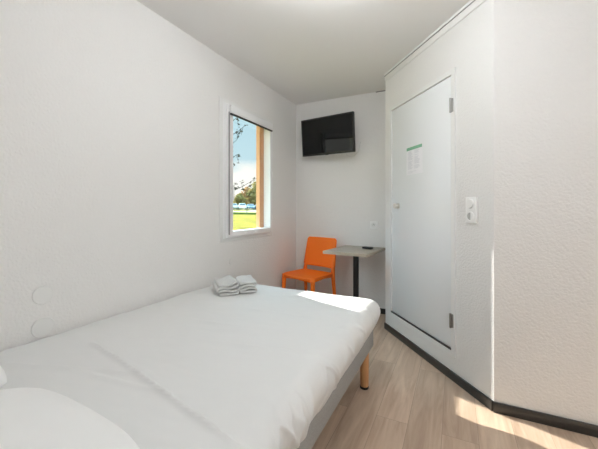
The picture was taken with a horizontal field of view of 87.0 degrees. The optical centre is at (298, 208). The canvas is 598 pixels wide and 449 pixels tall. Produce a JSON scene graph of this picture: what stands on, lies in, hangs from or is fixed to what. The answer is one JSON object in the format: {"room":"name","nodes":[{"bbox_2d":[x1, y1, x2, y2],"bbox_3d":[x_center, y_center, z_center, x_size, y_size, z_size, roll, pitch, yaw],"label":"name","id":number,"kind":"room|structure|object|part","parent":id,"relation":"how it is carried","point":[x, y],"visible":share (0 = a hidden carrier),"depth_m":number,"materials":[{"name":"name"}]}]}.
{"room":"hotel room","nodes":[
{"label":"hotel room","id":0,"kind":"room"},
{"bbox_2d":[0,0,295,351],"bbox_3d":[-0.992,-0.070,2.237,0.140,2.500,4.032,0,0,26],"label":"wall","id":1,"kind":"structure","parent":0,"point":[109,110],"depth_m":1.85,"materials":[{"name":"white paint"}]},
{"bbox_2d":[31,317,54,337],"bbox_3d":[-1.254,0.582,1.543,0.009,0.100,0.100,0,0,26],"label":"plate","id":2,"kind":"object","parent":1,"relation":"attached to","point":[42,327],"visible":1,"depth_m":1.54,"materials":[{"name":"white"}]},
{"bbox_2d":[32,285,53,304],"bbox_3d":[-1.254,0.423,1.543,0.009,0.092,0.092,0,0,26],"label":"plate","id":3,"kind":"object","parent":1,"relation":"attached to","point":[43,294],"visible":1,"depth_m":1.54,"materials":[{"name":"white"}]},
{"bbox_2d":[219,96,272,242],"bbox_3d":[-0.535,-0.335,3.114,0.241,1.260,0.874,0,0,26],"label":"window","id":4,"kind":"structure","parent":1,"relation":"in","point":[228,109],"depth_m":2.93,"materials":[{"name":"white plastic"}]},
{"bbox_3d":[-0.612,-0.310,2.765,0.008,1.080,0.010,0,0,26],"label":"guide rail","id":5,"kind":"part","parent":4,"relation":"part of","materials":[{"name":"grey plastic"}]},
{"bbox_3d":[-0.589,-0.149,2.781,0.042,0.162,0.028,0,0,26],"label":"handle","id":6,"kind":"part","parent":4,"relation":"part of","materials":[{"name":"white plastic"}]},
{"bbox_3d":[-0.446,-0.833,3.080,0.019,0.012,0.695,0,0,26],"label":"blind rail","id":7,"kind":"part","parent":4,"relation":"part of","materials":[{"name":"metal"}]},
{"bbox_3d":[-0.415,-0.329,3.432,0.045,1.158,0.115,0,0,26],"label":"reveal panel","id":8,"kind":"part","parent":4,"relation":"part of","materials":[{"name":"brown wood"}]},
{"bbox_2d":[233,209,255,229],"bbox_3d":[-50.655,0.970,125.427,198.030,1.320,300.000,0,0,26],"label":"ground","id":9,"kind":"structure","parent":0,"point":[240,221],"depth_m":27.50,"materials":[{"name":"green plant"}]},
{"bbox_2d":[233,193,246,209],"bbox_3d":[-15.714,-1.779,83.614,3.833,4.803,3.797,0,0,26],"label":"tree","id":10,"kind":"object","parent":9,"relation":"on","point":[239,198],"visible":0.68,"depth_m":82.55,"materials":[{"name":"green plant"}]},
{"bbox_2d":[238,203,245,209],"bbox_3d":[-13.500,-0.473,74.821,1.770,1.544,4.220,0,0,-14],"label":"parked car","id":11,"kind":"object","parent":9,"relation":"on","point":[241,205],"visible":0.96,"depth_m":73.74,"materials":[{"name":"white paint"}]},
{"bbox_2d":[233,117,254,190],"bbox_3d":[-2.455,-1.084,9.351,0.655,5.206,3.093,0,0,39],"label":"tree","id":12,"kind":"object","parent":9,"relation":"on","point":[240,130],"visible":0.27,"depth_m":9.94,"materials":[{"name":"green plant"}]},
{"bbox_2d":[233,213,255,214],"bbox_3d":[-7.480,0.757,43.796,34.015,1.022,0.801,0,0,-11],"label":"hedge","id":13,"kind":"object","parent":9,"relation":"on","point":[233,213],"visible":0.04,"depth_m":43.48,"materials":[{"name":"green plant"}]},
{"bbox_2d":[241,187,250,203],"bbox_3d":[-15.192,-2.948,91.833,5.772,7.134,5.670,0,0,26],"label":"tree","id":14,"kind":"object","parent":9,"relation":"on","point":[246,188],"visible":0.25,"depth_m":90.92,"materials":[{"name":"green plant"}]},
{"bbox_2d":[246,204,254,208],"bbox_3d":[-11.585,-0.382,75.192,1.778,1.441,4.220,0,0,-14],"label":"parked car","id":15,"kind":"object","parent":9,"relation":"on","point":[248,206],"visible":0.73,"depth_m":74.05,"materials":[{"name":"blue paint"}]},
{"bbox_2d":[246,182,255,204],"bbox_3d":[-12.130,-3.416,86.315,4.933,8.067,4.897,0,0,26],"label":"tree","id":16,"kind":"object","parent":9,"relation":"on","point":[251,194],"visible":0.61,"depth_m":85.03,"materials":[{"name":"green plant"}]},
{"bbox_2d":[137,0,469,104],"bbox_3d":[0.716,-1.370,1.393,3.950,0.100,4.232,0,0,26],"label":"ceiling","id":17,"kind":"structure","parent":0,"point":[305,51],"depth_m":2.38,"materials":[{"name":"white paint"}]},
{"bbox_2d":[296,91,384,308],"bbox_3d":[0.489,-0.070,3.810,1.400,2.500,0.100,0,0,26],"label":"wall","id":18,"kind":"structure","parent":0,"point":[338,196],"depth_m":3.71,"materials":[{"name":"white paint"}]},
{"bbox_2d":[301,111,360,156],"bbox_3d":[0.347,-0.822,3.669,0.691,0.480,0.287,0,0,28],"label":"television","id":19,"kind":"object","parent":18,"relation":"attached to","point":[332,134],"visible":1,"depth_m":3.59,"materials":[{"name":"black plastic"}]},
{"bbox_2d":[370,221,377,228],"bbox_3d":[0.846,0.187,3.563,0.084,0.084,0.025,0,0,26],"label":"wall socket","id":20,"kind":"object","parent":18,"relation":"attached to","point":[373,224],"visible":1,"depth_m":3.56,"materials":[{"name":"white plastic"}]},
{"bbox_2d":[385,0,493,400],"bbox_3d":[1.025,-0.070,2.456,0.060,2.500,1.328,0,0,-13],"label":"wall","id":21,"kind":"structure","parent":0,"point":[468,46],"depth_m":2.02,"materials":[{"name":"white paint"}]},
{"bbox_2d":[389,67,455,357],"bbox_3d":[0.976,0.028,2.578,0.102,1.975,0.900,0,0,-13],"label":"door","id":22,"kind":"structure","parent":21,"relation":"in","point":[422,206],"depth_m":2.48,"materials":[{"name":"white laminate"}]},
{"bbox_3d":[0.883,-0.023,2.864,0.045,0.052,0.052,0,0,-13],"label":"knob","id":23,"kind":"part","parent":22,"relation":"part of","materials":[{"name":"grey"}]},
{"bbox_2d":[407,143,421,174],"bbox_3d":[0.959,-0.405,2.624,0.002,0.235,0.228,0,0,-13],"label":"notice","id":24,"kind":"object","parent":22,"relation":"attached to","point":[414,153],"visible":1,"depth_m":2.62,"materials":[{"name":"white paper"}]},
{"bbox_2d":[384,0,485,81],"bbox_3d":[0.986,-1.282,2.463,0.014,0.075,1.298,0,0,-13],"label":"trim","id":25,"kind":"structure","parent":21,"relation":"attached to","point":[470,6],"depth_m":2.32,"materials":[{"name":"white paint"}]},
{"bbox_2d":[384,322,493,410],"bbox_3d":[0.986,1.150,2.465,0.012,0.060,1.300,0,0,-13],"label":"baseboard","id":26,"kind":"structure","parent":21,"relation":"attached to","point":[482,398],"depth_m":2.22,"materials":[{"name":"black plastic"}]},
{"bbox_2d":[466,197,477,222],"bbox_3d":[1.085,0.010,1.987,0.028,0.164,0.088,0,0,-13],"label":"light switch","id":27,"kind":"object","parent":21,"relation":"attached to","point":[471,202],"visible":1,"depth_m":1.97,"materials":[{"name":"white plastic"}]},
{"bbox_2d":[312,314,597,448],"bbox_3d":[0.716,1.230,1.393,3.950,0.100,4.232,0,0,26],"label":"floor","id":28,"kind":"structure","parent":0,"point":[408,403],"depth_m":1.77,"materials":[{"name":"brown wood"}]},
{"bbox_2d":[282,236,336,294],"bbox_3d":[0.125,0.763,3.585,0.474,0.838,0.500,0,0,42],"label":"dining chair","id":29,"kind":"object","parent":28,"relation":"on","point":[315,246],"visible":0.96,"depth_m":3.65,"materials":[{"name":"orange plastic"}]},
{"bbox_3d":[-0.166,0.958,3.570,0.053,0.445,0.056,0,0,42],"label":"leg","id":30,"kind":"part","parent":29,"relation":"part of","materials":[{"name":"orange plastic"}]},
{"bbox_3d":[0.086,0.860,3.855,0.054,0.645,0.089,0,0,42],"label":"leg","id":31,"kind":"part","parent":29,"relation":"part of","materials":[{"name":"orange plastic"}]},
{"bbox_3d":[0.096,0.742,3.552,0.458,0.028,0.412,0,0,42],"label":"seat","id":32,"kind":"part","parent":29,"relation":"part of","materials":[{"name":"orange plastic"}]},
{"bbox_3d":[0.102,0.760,3.559,0.438,0.046,0.396,0,0,42],"label":"seat frame","id":33,"kind":"part","parent":29,"relation":"part of","materials":[{"name":"orange plastic"}]},
{"bbox_3d":[0.144,0.958,3.293,0.053,0.445,0.056,0,0,42],"label":"leg","id":34,"kind":"part","parent":29,"relation":"part of","materials":[{"name":"orange plastic"}]},
{"bbox_3d":[0.260,0.513,3.735,0.465,0.339,0.096,0,0,42],"label":"backrest","id":35,"kind":"part","parent":29,"relation":"part of","materials":[{"name":"orange plastic"}]},
{"bbox_3d":[0.399,0.860,3.576,0.054,0.645,0.089,0,0,42],"label":"leg","id":36,"kind":"part","parent":29,"relation":"part of","materials":[{"name":"orange plastic"}]},
{"bbox_2d":[297,330,372,448],"bbox_3d":[-0.516,0.912,1.531,1.277,0.535,2.088,0,0,26],"label":"bed","id":37,"kind":"object","parent":28,"relation":"on","point":[361,361],"visible":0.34,"depth_m":1.55,"materials":[{"name":"white"}]},
{"bbox_2d":[0,284,380,448],"bbox_3d":[-0.489,0.724,1.534,1.380,0.248,2.169,0,0,26],"label":"sheet","id":38,"kind":"object","parent":37,"relation":"on","point":[200,368],"visible":0.9,"depth_m":1.26,"materials":[{"name":"white fabric"}]},
{"bbox_2d":[0,366,6,387],"bbox_3d":[-1.271,0.554,0.916,0.510,0.127,0.550,0,0,24],"label":"pillow","id":39,"kind":"object","parent":38,"relation":"on","point":[3,379],"visible":1,"depth_m":1.04,"materials":[{"name":"white fabric"}]},
{"bbox_2d":[0,388,139,448],"bbox_3d":[-0.703,0.549,0.621,0.670,0.133,0.550,0,0,28],"label":"pillow","id":40,"kind":"object","parent":38,"relation":"on","point":[30,418],"visible":1,"depth_m":0.73,"materials":[{"name":"white fabric"}]},
{"bbox_2d":[212,275,238,295],"bbox_3d":[-0.551,0.569,2.349,0.159,0.099,0.259,0,0,-24],"label":"folded towel","id":41,"kind":"object","parent":38,"relation":"on","point":[225,286],"visible":1,"depth_m":2.26,"materials":[{"name":"white fabric"}]},
{"bbox_2d":[236,275,256,292],"bbox_3d":[-0.413,0.577,2.417,0.144,0.084,0.256,0,0,-18],"label":"folded towel","id":42,"kind":"object","parent":38,"relation":"on","point":[247,283],"visible":0.88,"depth_m":2.32,"materials":[{"name":"white fabric"}]},
{"bbox_3d":[0.430,1.056,2.074,0.060,0.223,0.060,0,0,26],"label":"leg","id":43,"kind":"part","parent":37,"relation":"part of","materials":[{"name":"brown wood"}]},
{"bbox_2d":[323,245,384,296],"bbox_3d":[0.595,0.805,3.327,0.469,0.750,0.586,0,0,31],"label":"pedestal table","id":44,"kind":"object","parent":28,"relation":"on","point":[356,252],"visible":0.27,"depth_m":3.26,"materials":[{"name":"beige wood"}]},
{"bbox_2d":[494,0,597,424],"bbox_3d":[1.911,-0.070,1.492,1.695,2.500,0.080,0,0,26],"label":"wall","id":45,"kind":"structure","parent":0,"point":[546,51],"depth_m":1.72,"materials":[{"name":"white paint"}]},
{"bbox_2d":[493,401,597,437],"bbox_3d":[1.889,1.150,1.452,1.700,0.060,0.012,0,0,26],"label":"baseboard","id":46,"kind":"structure","parent":45,"relation":"attached to","point":[559,422],"depth_m":1.71,"materials":[{"name":"black plastic"}]}
]}

